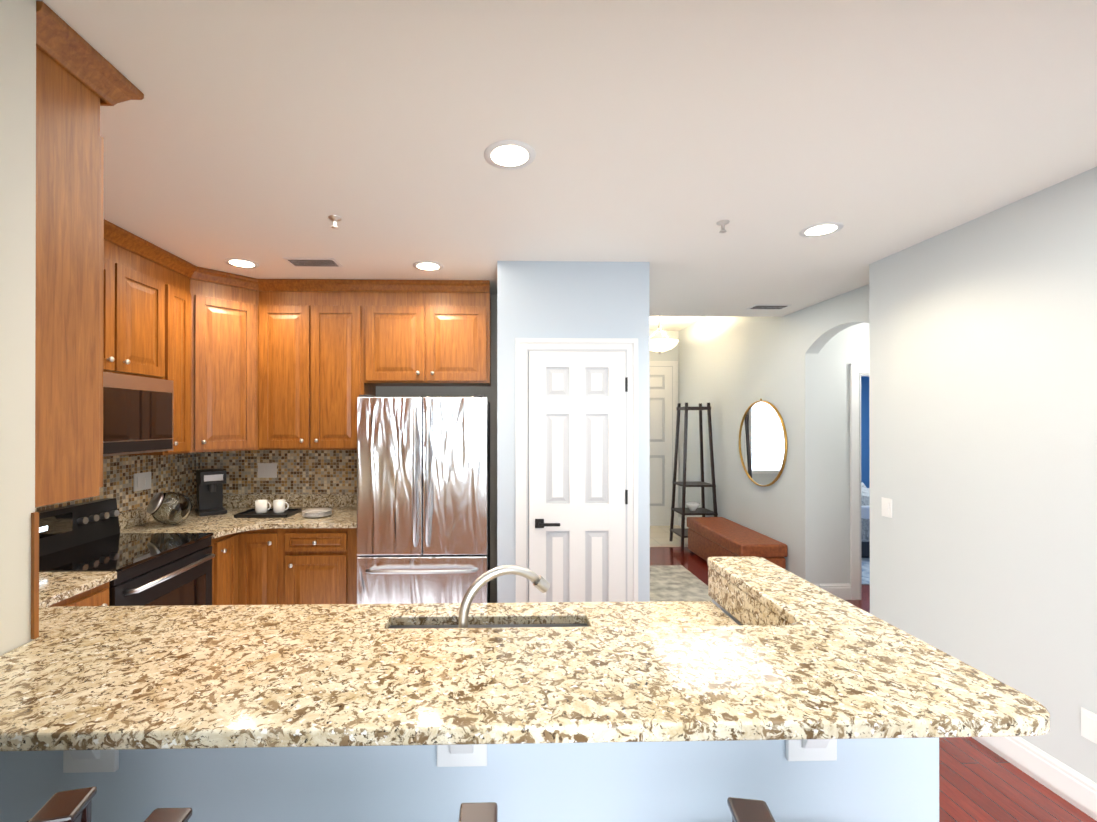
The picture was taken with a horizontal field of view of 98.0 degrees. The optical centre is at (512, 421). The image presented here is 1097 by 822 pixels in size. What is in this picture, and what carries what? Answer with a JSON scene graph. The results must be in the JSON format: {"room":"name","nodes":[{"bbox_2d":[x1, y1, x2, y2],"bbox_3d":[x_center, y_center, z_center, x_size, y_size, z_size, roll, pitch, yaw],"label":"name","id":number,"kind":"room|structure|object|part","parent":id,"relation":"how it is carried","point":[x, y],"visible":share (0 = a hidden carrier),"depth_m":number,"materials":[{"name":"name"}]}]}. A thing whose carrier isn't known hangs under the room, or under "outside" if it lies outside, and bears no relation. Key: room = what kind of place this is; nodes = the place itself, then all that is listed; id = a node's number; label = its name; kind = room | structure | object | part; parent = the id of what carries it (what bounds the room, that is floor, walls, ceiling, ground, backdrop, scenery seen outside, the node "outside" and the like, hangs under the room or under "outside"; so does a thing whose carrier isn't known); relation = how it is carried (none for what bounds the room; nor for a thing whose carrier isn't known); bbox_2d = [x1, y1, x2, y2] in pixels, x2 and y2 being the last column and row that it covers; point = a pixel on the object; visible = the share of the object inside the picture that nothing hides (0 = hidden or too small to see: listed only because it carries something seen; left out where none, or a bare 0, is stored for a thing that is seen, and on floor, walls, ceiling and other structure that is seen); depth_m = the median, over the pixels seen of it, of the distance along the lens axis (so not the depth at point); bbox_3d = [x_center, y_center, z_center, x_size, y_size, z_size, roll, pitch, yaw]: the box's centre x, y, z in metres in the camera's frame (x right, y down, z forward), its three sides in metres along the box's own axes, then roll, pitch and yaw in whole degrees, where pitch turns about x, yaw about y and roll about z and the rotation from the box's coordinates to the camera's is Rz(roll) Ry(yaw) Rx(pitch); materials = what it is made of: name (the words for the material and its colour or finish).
{"room":"kitchen","nodes":[
{"label":"kitchen","id":0,"kind":"room"},
{"bbox_2d":[376,295,496,602],"bbox_3d":[-1.301,0.292,3.858,2.370,2.620,0.120,0,0,-1],"label":"wall","id":1,"kind":"structure","parent":0,"point":[490,392],"depth_m":3.82,"materials":[{"name":"white paint"}]},
{"bbox_2d":[263,279,318,449],"bbox_3d":[-1.658,-0.402,3.588,0.503,1.228,0.401,0,0,-1],"label":"upper cabinet","id":2,"kind":"object","parent":1,"relation":"attached to","point":[290,306],"depth_m":3.45,"materials":[{"name":"brown wood"}]},
{"bbox_2d":[319,279,375,449],"bbox_3d":[-1.314,-0.402,3.623,0.448,1.228,0.347,0,0,-1],"label":"upper cabinet","id":3,"kind":"object","parent":1,"relation":"attached to","point":[340,300],"depth_m":3.45,"materials":[{"name":"brown wood"}]},
{"bbox_2d":[363,279,438,388],"bbox_3d":[-0.831,-0.647,3.634,0.518,0.738,0.347,0,0,-1],"label":"upper cabinet","id":4,"kind":"object","parent":1,"relation":"attached to","point":[399,315],"depth_m":3.46,"materials":[{"name":"brown wood"}]},
{"bbox_2d":[435,280,490,385],"bbox_3d":[-0.437,-0.647,3.643,0.533,0.738,0.347,0,0,-1],"label":"upper cabinet","id":5,"kind":"object","parent":1,"relation":"attached to","point":[462,308],"depth_m":3.47,"materials":[{"name":"brown wood"}]},
{"bbox_2d":[0,0,938,821],"bbox_3d":[-0.797,0.286,1.424,3.510,2.620,0.770,0,0,-1],"label":"wall","id":6,"kind":"structure","parent":0,"point":[880,780],"depth_m":1.06,"materials":[{"name":"white paint"}]},
{"bbox_2d":[31,512,38,638],"bbox_3d":[-1.152,0.372,1.147,0.008,0.303,0.012,0,0,-1],"label":"trim","id":7,"kind":"structure","parent":6,"relation":"attached to","point":[34,575],"depth_m":1.14,"materials":[{"name":"brown wood"}]},
{"bbox_2d":[63,750,118,772],"bbox_3d":[-0.908,0.657,0.959,0.110,0.196,0.147,0,0,-1],"label":"corbel","id":8,"kind":"object","parent":6,"relation":"attached to","point":[79,761],"depth_m":1.02,"materials":[{"name":"white paint"}]},
{"bbox_2d":[437,744,486,766],"bbox_3d":[-0.109,0.657,0.976,0.110,0.196,0.147,0,0,-1],"label":"corbel","id":9,"kind":"object","parent":6,"relation":"attached to","point":[471,754],"depth_m":1.04,"materials":[{"name":"white paint"}]},
{"bbox_2d":[0,556,1049,750],"bbox_3d":[-0.089,0.600,1.323,2.137,0.149,1.020,0,0,-1],"label":"bar","id":10,"kind":"object","parent":6,"relation":"on","point":[794,657],"visible":1,"depth_m":0.95,"materials":[{"name":"beige stone"}]},
{"bbox_2d":[786,739,836,760],"bbox_3d":[0.667,0.657,0.993,0.110,0.196,0.147,0,0,-1],"label":"corbel","id":11,"kind":"object","parent":6,"relation":"attached to","point":[807,749],"depth_m":1.05,"materials":[{"name":"white paint"}]},
{"bbox_2d":[36,0,1096,316],"bbox_3d":[1.649,-1.070,3.216,9.700,0.100,9.800,0,0,-1],"label":"ceiling","id":12,"kind":"structure","parent":0,"point":[660,136],"depth_m":1.67,"materials":[{"name":"white paint"}]},
{"bbox_2d":[224,258,259,268],"bbox_3d":[-1.749,-1.018,3.071,0.200,0.004,0.200,0,0,-1],"label":"recessed light","id":13,"kind":"object","parent":12,"relation":"in","point":[244,263],"visible":1,"depth_m":3.07,"materials":[{"name":"white glass"}]},
{"bbox_2d":[283,258,342,266],"bbox_3d":[-1.278,-1.016,3.052,0.320,0.007,0.160,0,0,-1],"label":"ceiling vent","id":14,"kind":"object","parent":12,"relation":"in","point":[313,262],"visible":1,"depth_m":3.04,"materials":[{"name":"white metal"}]},
{"bbox_2d":[328,215,340,228],"bbox_3d":[-0.894,-0.996,2.390,0.064,0.052,0.062,0,0,-1],"label":"sprinkler","id":15,"kind":"object","parent":12,"relation":"attached to","point":[334,218],"visible":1,"depth_m":2.38,"materials":[{"name":"silver metal"}]},
{"bbox_2d":[413,261,442,270],"bbox_3d":[-0.556,-1.018,3.127,0.200,0.004,0.200,0,0,-1],"label":"recessed light","id":16,"kind":"object","parent":12,"relation":"in","point":[426,265],"visible":1,"depth_m":3.12,"materials":[{"name":"white glass"}]},
{"bbox_2d":[484,140,535,169],"bbox_3d":[-0.011,-1.021,1.829,0.200,0.004,0.200,0,0,-1],"label":"recessed light","id":17,"kind":"object","parent":12,"relation":"in","point":[509,154],"visible":1,"depth_m":1.82,"materials":[{"name":"white paint"}]},
{"bbox_2d":[716,220,729,232],"bbox_3d":[1.081,-0.996,2.443,0.064,0.052,0.062,0,0,-1],"label":"sprinkler","id":18,"kind":"object","parent":12,"relation":"attached to","point":[722,223],"visible":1,"depth_m":2.44,"materials":[{"name":"silver metal"}]},
{"bbox_2d":[747,304,790,309],"bbox_3d":[2.277,-1.014,4.230,0.320,0.007,0.160,0,0,-1],"label":"ceiling vent","id":19,"kind":"object","parent":12,"relation":"in","point":[767,307],"visible":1,"depth_m":4.23,"materials":[{"name":"white metal"}]},
{"bbox_2d":[799,222,843,236],"bbox_3d":[1.644,-1.019,2.536,0.200,0.004,0.200,0,0,-1],"label":"recessed light","id":20,"kind":"object","parent":12,"relation":"in","point":[822,229],"visible":1,"depth_m":2.53,"materials":[{"name":"white glass"}]},
{"bbox_2d":[497,261,649,602],"bbox_3d":[0.335,0.106,5.560,0.975,3.000,5.050,0,0,-1],"label":"wall block","id":21,"kind":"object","parent":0,"point":[559,299],"visible":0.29,"depth_m":3.04,"materials":[{"name":"white paint"}]},
{"bbox_2d":[516,338,637,602],"bbox_3d":[0.408,0.538,2.990,0.778,2.124,0.085,0,0,-1],"label":"door","id":22,"kind":"structure","parent":21,"relation":"attached to","point":[583,440],"depth_m":3.00,"materials":[{"name":"white paint"}]},
{"bbox_3d":[0.433,0.575,2.973,0.585,1.700,0.051,0,0,-1],"label":"pantry door hardware trim","id":23,"kind":"part","parent":22,"relation":"part of","materials":[{"name":"white wood"}]},
{"bbox_2d":[580,606,737,626],"bbox_3d":[0.506,0.693,1.479,0.497,0.033,0.360,0,0,-1],"label":"countertop","id":24,"kind":"structure","parent":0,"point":[594,616],"depth_m":1.65,"materials":[{"name":"beige stone"}]},
{"bbox_2d":[650,331,678,516],"bbox_3d":[1.673,0.110,7.375,1.781,3.000,0.120,0,0,-1],"label":"wall","id":25,"kind":"structure","parent":0,"point":[672,354],"depth_m":7.33,"materials":[{"name":"white paint"}]},
{"bbox_2d":[650,361,677,525],"bbox_3d":[1.995,0.343,7.271,1.098,2.534,0.095,0,0,-1],"label":"door","id":26,"kind":"structure","parent":25,"relation":"attached to","point":[663,394],"depth_m":7.29,"materials":[{"name":"white paint"}]},
{"bbox_2d":[649,316,706,330],"bbox_3d":[1.756,-1.303,6.320,1.901,0.380,3.600,0,0,-1],"label":"ceiling","id":27,"kind":"structure","parent":0,"point":[673,323],"depth_m":6.71,"materials":[{"name":"white paint"}]},
{"bbox_2d":[650,316,678,354],"bbox_3d":[1.895,-1.125,6.122,0.460,0.534,0.460,0,0,-1],"label":"pendant light","id":28,"kind":"object","parent":27,"relation":"hanging from","point":[659,346],"visible":0.65,"depth_m":5.98,"materials":[{"name":"beige glass"}]},
{"bbox_2d":[679,284,868,583],"bbox_3d":[2.662,0.106,5.619,0.120,3.000,5.035,0,0,-1],"label":"wall","id":29,"kind":"structure","parent":0,"point":[732,370],"depth_m":4.94,"materials":[{"name":"white paint"}]},
{"bbox_2d":[678,517,687,527],"bbox_3d":[2.593,1.537,6.093,0.035,0.140,3.676,0,0,-1],"label":"baseboard","id":30,"kind":"structure","parent":29,"relation":"attached to","point":[679,518],"depth_m":7.23,"materials":[{"name":"white paint"}]},
{"bbox_2d":[738,399,787,486],"bbox_3d":[2.602,0.224,4.984,0.022,0.920,0.900,0,0,-1],"label":"round mirror","id":31,"kind":"object","parent":29,"relation":"attached to","point":[763,444],"visible":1,"depth_m":4.93,"materials":[{"name":"silver glass"}]},
{"bbox_2d":[818,323,868,583],"bbox_3d":[3.622,0.293,4.356,1.744,2.620,0.120,0,0,-1],"label":"wall","id":32,"kind":"structure","parent":0,"point":[840,352],"depth_m":4.26,"materials":[{"name":"white paint"}]},
{"bbox_2d":[814,583,850,599],"bbox_3d":[2.843,1.533,4.268,0.385,0.140,0.016,0,0,-1],"label":"baseboard","id":33,"kind":"structure","parent":32,"relation":"attached to","point":[843,591],"depth_m":4.26,"materials":[{"name":"white paint"}]},
{"bbox_2d":[850,363,868,599],"bbox_3d":[3.525,0.543,4.340,0.980,2.120,0.147,0,0,-1],"label":"door frame","id":34,"kind":"structure","parent":32,"relation":"attached to","point":[858,371],"depth_m":4.26,"materials":[{"name":"white paint"}]},
{"bbox_2d":[861,377,869,487],"bbox_3d":[4.543,0.301,8.038,3.742,2.620,0.120,0,0,-1],"label":"wall","id":35,"kind":"structure","parent":0,"point":[865,463],"depth_m":8.00,"materials":[{"name":"blue paint"}]},
{"bbox_2d":[650,547,1096,821],"bbox_3d":[1.649,1.625,3.210,9.700,0.050,9.800,0,0,-1],"label":"floor","id":36,"kind":"structure","parent":0,"point":[979,782],"depth_m":2.08,"materials":[{"name":"brown wood"}]},
{"bbox_2d":[26,786,96,821],"bbox_3d":[-0.822,1.051,0.714,0.450,1.087,0.518,0,0,-13],"label":"bar stool","id":37,"kind":"object","parent":36,"relation":"on","point":[74,805],"visible":1,"depth_m":0.63,"materials":[{"name":"brown leather"}]},
{"bbox_2d":[48,582,108,606],"bbox_3d":[-2.117,1.155,1.932,0.647,0.884,0.410,0,0,-1],"label":"base cabinet","id":38,"kind":"object","parent":36,"relation":"on","point":[99,595],"depth_m":2.04,"materials":[{"name":"brown wood"}]},
{"bbox_2d":[39,572,116,597],"bbox_3d":[-2.097,0.694,1.945,0.690,0.033,0.387,0,0,-1],"label":"countertop","id":39,"kind":"structure","parent":38,"relation":"on","point":[55,587],"depth_m":2.01,"materials":[{"name":"beige stone"}]},
{"bbox_2d":[36,598,715,638],"bbox_3d":[-0.838,0.693,1.469,3.185,0.033,0.582,0,0,-1],"label":"countertop","id":40,"kind":"structure","parent":38,"relation":"on","point":[296,616],"depth_m":1.66,"materials":[{"name":"beige stone"}]},
{"bbox_2d":[389,623,587,628],"bbox_3d":[-0.078,0.807,1.463,0.710,0.194,0.410,0,0,-1],"label":"undermount sink","id":41,"kind":"object","parent":40,"relation":"in","point":[488,626],"visible":0.02,"depth_m":1.66,"materials":[{"name":"silver metal"}]},
{"bbox_2d":[459,565,549,627],"bbox_3d":[-0.115,0.530,1.263,0.436,0.288,0.108,0,0,-1],"label":"gooseneck faucet","id":42,"kind":"object","parent":40,"relation":"on","point":[541,583],"visible":0.6,"depth_m":1.25,"materials":[{"name":"silver metal"}]},
{"bbox_2d":[37,498,214,605],"bbox_3d":[-2.092,1.024,2.506,0.696,1.120,0.730,0,0,-1],"label":"electric range","id":43,"kind":"object","parent":36,"relation":"on","point":[161,569],"visible":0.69,"depth_m":2.52,"materials":[{"name":"black metal"}]},
{"bbox_3d":[-2.058,0.668,2.516,0.626,0.284,0.650,0,0,-1],"label":"handle","id":44,"kind":"part","parent":43,"relation":"part of","materials":[{"name":"silver metal"}]},
{"bbox_2d":[210,532,239,604],"bbox_3d":[-2.120,1.157,3.026,0.690,0.884,0.306,0,0,-1],"label":"base cabinet","id":45,"kind":"object","parent":36,"relation":"on","point":[226,549],"depth_m":3.02,"materials":[{"name":"brown wood"}]},
{"bbox_2d":[240,528,283,604],"bbox_3d":[-1.699,1.158,3.442,0.295,0.884,0.684,0,0,-1],"label":"base cabinet","id":46,"kind":"object","parent":36,"relation":"on","point":[262,550],"depth_m":3.17,"materials":[{"name":"brown wood"}]},
{"bbox_2d":[284,528,358,604],"bbox_3d":[-1.295,1.158,3.485,0.515,0.884,0.616,0,0,-1],"label":"base cabinet","id":47,"kind":"object","parent":36,"relation":"on","point":[285,566],"depth_m":3.18,"materials":[{"name":"brown wood"}]},
{"bbox_2d":[118,494,356,537],"bbox_3d":[-1.747,0.647,3.334,1.450,0.133,0.902,0,0,-1],"label":"countertop","id":48,"kind":"structure","parent":47,"relation":"on","point":[343,506],"depth_m":3.25,"materials":[{"name":"beige stone"}]},
{"bbox_2d":[147,492,191,524],"bbox_3d":[-2.224,0.568,3.088,0.227,0.223,0.236,0,0,-1],"label":"cookie jar","id":49,"kind":"object","parent":48,"relation":"on","point":[170,508],"visible":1,"depth_m":3.03,"materials":[{"name":"clear"}]},
{"bbox_2d":[195,469,226,515],"bbox_3d":[-2.232,0.522,3.519,0.170,0.315,0.220,0,0,-41],"label":"coffee maker","id":50,"kind":"object","parent":48,"relation":"on","point":[210,482],"visible":1,"depth_m":3.48,"materials":[{"name":"black plastic"}]},
{"bbox_2d":[234,508,301,517],"bbox_3d":[-1.772,0.668,3.457,0.370,0.022,0.240,0,0,-1],"label":"tray","id":51,"kind":"object","parent":48,"relation":"on","point":[270,513],"visible":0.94,"depth_m":3.36,"materials":[{"name":"black plastic"}]},
{"bbox_2d":[255,499,270,513],"bbox_3d":[-1.824,0.625,3.476,0.110,0.090,0.082,0,0,-1],"label":"mug","id":52,"kind":"object","parent":51,"relation":"on","point":[261,506],"visible":1,"depth_m":3.44,"materials":[{"name":"white ceramic"}]},
{"bbox_2d":[273,499,288,513],"bbox_3d":[-1.694,0.625,3.479,0.110,0.090,0.082,0,0,-1],"label":"mug","id":53,"kind":"object","parent":51,"relation":"on","point":[279,506],"visible":1,"depth_m":3.45,"materials":[{"name":"white ceramic"}]},
{"bbox_2d":[302,508,331,517],"bbox_3d":[-1.396,0.658,3.395,0.200,0.043,0.200,0,0,-1],"label":"plates","id":54,"kind":"object","parent":48,"relation":"on","point":[316,512],"visible":1,"depth_m":3.36,"materials":[{"name":"white ceramic"}]},
{"bbox_2d":[357,395,489,603],"bbox_3d":[-0.591,0.716,3.393,0.840,1.770,0.799,0,0,-1],"label":"fridge","id":55,"kind":"object","parent":36,"relation":"on","point":[423,499],"visible":0.77,"depth_m":3.06,"materials":[{"name":"grey metal"}]},
{"bbox_2d":[650,525,687,546],"bbox_3d":[1.688,1.605,6.686,1.777,0.006,1.248,0,0,-1],"label":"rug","id":56,"kind":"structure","parent":36,"relation":"on","point":[659,536],"depth_m":6.48,"materials":[{"name":"beige fabric"}]},
{"bbox_2d":[650,565,711,601],"bbox_3d":[1.547,1.597,3.753,0.720,0.008,3.010,0,0,-1],"label":"runner rug","id":57,"kind":"object","parent":36,"relation":"on","point":[674,583],"visible":0.07,"depth_m":4.61,"materials":[{"name":"beige fabric"}]},
{"bbox_2d":[669,403,717,549],"bbox_3d":[2.340,0.687,6.148,0.482,1.840,0.432,0,0,-1],"label":"shelf","id":58,"kind":"object","parent":36,"relation":"on","point":[682,531],"visible":0.79,"depth_m":6.01,"materials":[{"name":"brown wood"}]},
{"bbox_2d":[685,502,699,510],"bbox_3d":[2.320,1.104,6.126,0.176,0.100,0.176,0,0,-1],"label":"bowl","id":59,"kind":"object","parent":58,"relation":"on","point":[692,506],"visible":1,"depth_m":6.08,"materials":[{"name":"white ceramic"}]},
{"bbox_2d":[687,517,787,569],"bbox_3d":[2.375,1.390,5.177,0.458,0.430,1.340,0,0,-1],"label":"leather bench","id":60,"kind":"object","parent":36,"relation":"on","point":[708,537],"visible":0.75,"depth_m":4.96,"materials":[{"name":"brown leather"}]},
{"bbox_2d":[727,797,774,821],"bbox_3d":[0.527,1.051,0.718,0.450,1.087,0.518,0,0,8],"label":"bar stool","id":61,"kind":"object","parent":36,"relation":"on","point":[746,810],"visible":1,"depth_m":0.62,"materials":[{"name":"brown leather"}]},
{"bbox_2d":[861,558,869,584],"bbox_3d":[4.232,1.602,6.267,2.600,0.010,3.200,0,0,-1],"label":"bedroom rug","id":62,"kind":"object","parent":36,"relation":"on","point":[865,564],"depth_m":5.07,"materials":[{"name":"blue fabric"}]},
{"bbox_2d":[861,482,869,557],"bbox_3d":[4.117,1.164,6.516,2.020,0.862,2.100,0,0,-1],"label":"bed","id":63,"kind":"object","parent":62,"relation":"on","point":[865,521],"visible":0.04,"depth_m":5.51,"materials":[{"name":"grey"}]},
{"bbox_2d":[869,167,1096,782],"bbox_3d":[2.604,0.284,0.716,0.460,2.620,4.765,0,0,-1],"label":"wall","id":64,"kind":"structure","parent":0,"point":[983,407],"depth_m":2.28,"materials":[{"name":"white paint"}]},
{"bbox_2d":[881,497,891,517],"bbox_3d":[2.318,0.536,2.947,0.009,0.116,0.076,0,0,-1],"label":"light switch","id":65,"kind":"object","parent":64,"relation":"attached to","point":[886,507],"visible":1,"depth_m":2.94,"materials":[{"name":"white plastic"}]},
{"bbox_2d":[972,736,1096,820],"bbox_3d":[2.364,1.524,0.757,0.016,0.140,4.664,0,0,-1],"label":"baseboard","id":66,"kind":"structure","parent":64,"relation":"attached to","point":[1076,789],"depth_m":2.07,"materials":[{"name":"white paint"}]},
{"bbox_2d":[1081,707,1096,743],"bbox_3d":[2.341,1.236,1.919,0.009,0.116,0.076,0,0,-1],"label":"outlet","id":67,"kind":"object","parent":64,"relation":"attached to","point":[1088,725],"visible":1,"depth_m":1.93,"materials":[{"name":"white plastic"}]},
{"bbox_3d":[-2.517,0.289,2.506,0.120,2.620,2.770,0,0,-1],"label":"wall","id":68,"kind":"structure","parent":0,"visible":0},
{"bbox_2d":[35,9,114,506],"bbox_3d":[-1.654,-0.402,1.276,0.890,1.240,0.262,0,0,-1],"label":"upper cabinet","id":69,"kind":"object","parent":68,"relation":"attached to","point":[75,297],"depth_m":1.30,"materials":[{"name":"brown wood"}]},
{"bbox_2d":[35,452,202,512],"bbox_3d":[-2.454,0.429,2.756,0.011,0.494,2.027,0,0,-1],"label":"backsplash","id":70,"kind":"structure","parent":68,"relation":"attached to","point":[174,472],"depth_m":3.17,"materials":[{"name":"tile"}]},
{"bbox_2d":[134,471,150,491],"bbox_3d":[-2.452,0.400,3.153,0.009,0.116,0.148,0,0,-1],"label":"outlet","id":71,"kind":"object","parent":70,"relation":"attached to","point":[142,481],"visible":1,"depth_m":3.15,"materials":[{"name":"white plastic"}]},
{"bbox_2d":[115,225,130,374],"bbox_3d":[-2.277,-0.636,2.364,0.348,0.767,0.446,0,0,-1],"label":"upper cabinet","id":72,"kind":"object","parent":68,"relation":"attached to","point":[122,238],"depth_m":2.57,"materials":[{"name":"brown wood"}]},
{"bbox_2d":[131,233,166,379],"bbox_3d":[-2.284,-0.635,2.677,0.348,0.767,0.443,0,0,-1],"label":"upper cabinet","id":73,"kind":"object","parent":68,"relation":"attached to","point":[148,262],"depth_m":2.76,"materials":[{"name":"brown wood"}]},
{"bbox_2d":[103,372,172,456],"bbox_3d":[-2.246,-0.034,2.519,0.390,0.425,0.742,0,0,-1],"label":"over-the-range microwave","id":74,"kind":"object","parent":73,"relation":"attached to","point":[137,414],"visible":0.38,"depth_m":2.60,"materials":[{"name":"silver metal"}]},
{"bbox_2d":[127,253,194,454],"bbox_3d":[-2.266,-0.404,3.054,0.401,1.228,0.310,0,0,-1],"label":"upper cabinet","id":75,"kind":"object","parent":68,"relation":"attached to","point":[180,273],"depth_m":3.05,"materials":[{"name":"brown wood"}]},
{"bbox_2d":[195,266,266,452],"bbox_3d":[-2.124,-0.403,3.429,0.701,1.228,0.700,0,0,-1],"label":"upper cabinet","id":76,"kind":"object","parent":68,"relation":"attached to","point":[243,363],"depth_m":3.30,"materials":[{"name":"brown wood"}]},
{"bbox_2d":[203,450,356,493],"bbox_3d":[-1.741,0.395,3.781,1.420,0.365,0.009,0,0,-1],"label":"backsplash","id":77,"kind":"structure","parent":68,"relation":"attached to","point":[316,471],"depth_m":3.78,"materials":[{"name":"tile"}]},
{"bbox_2d":[258,463,276,477],"bbox_3d":[-1.944,0.392,3.765,0.148,0.116,0.009,0,0,-1],"label":"electrical outlet","id":78,"kind":"object","parent":77,"relation":"attached to","point":[267,470],"visible":1,"depth_m":3.76,"materials":[{"name":"white plastic"}]}
]}

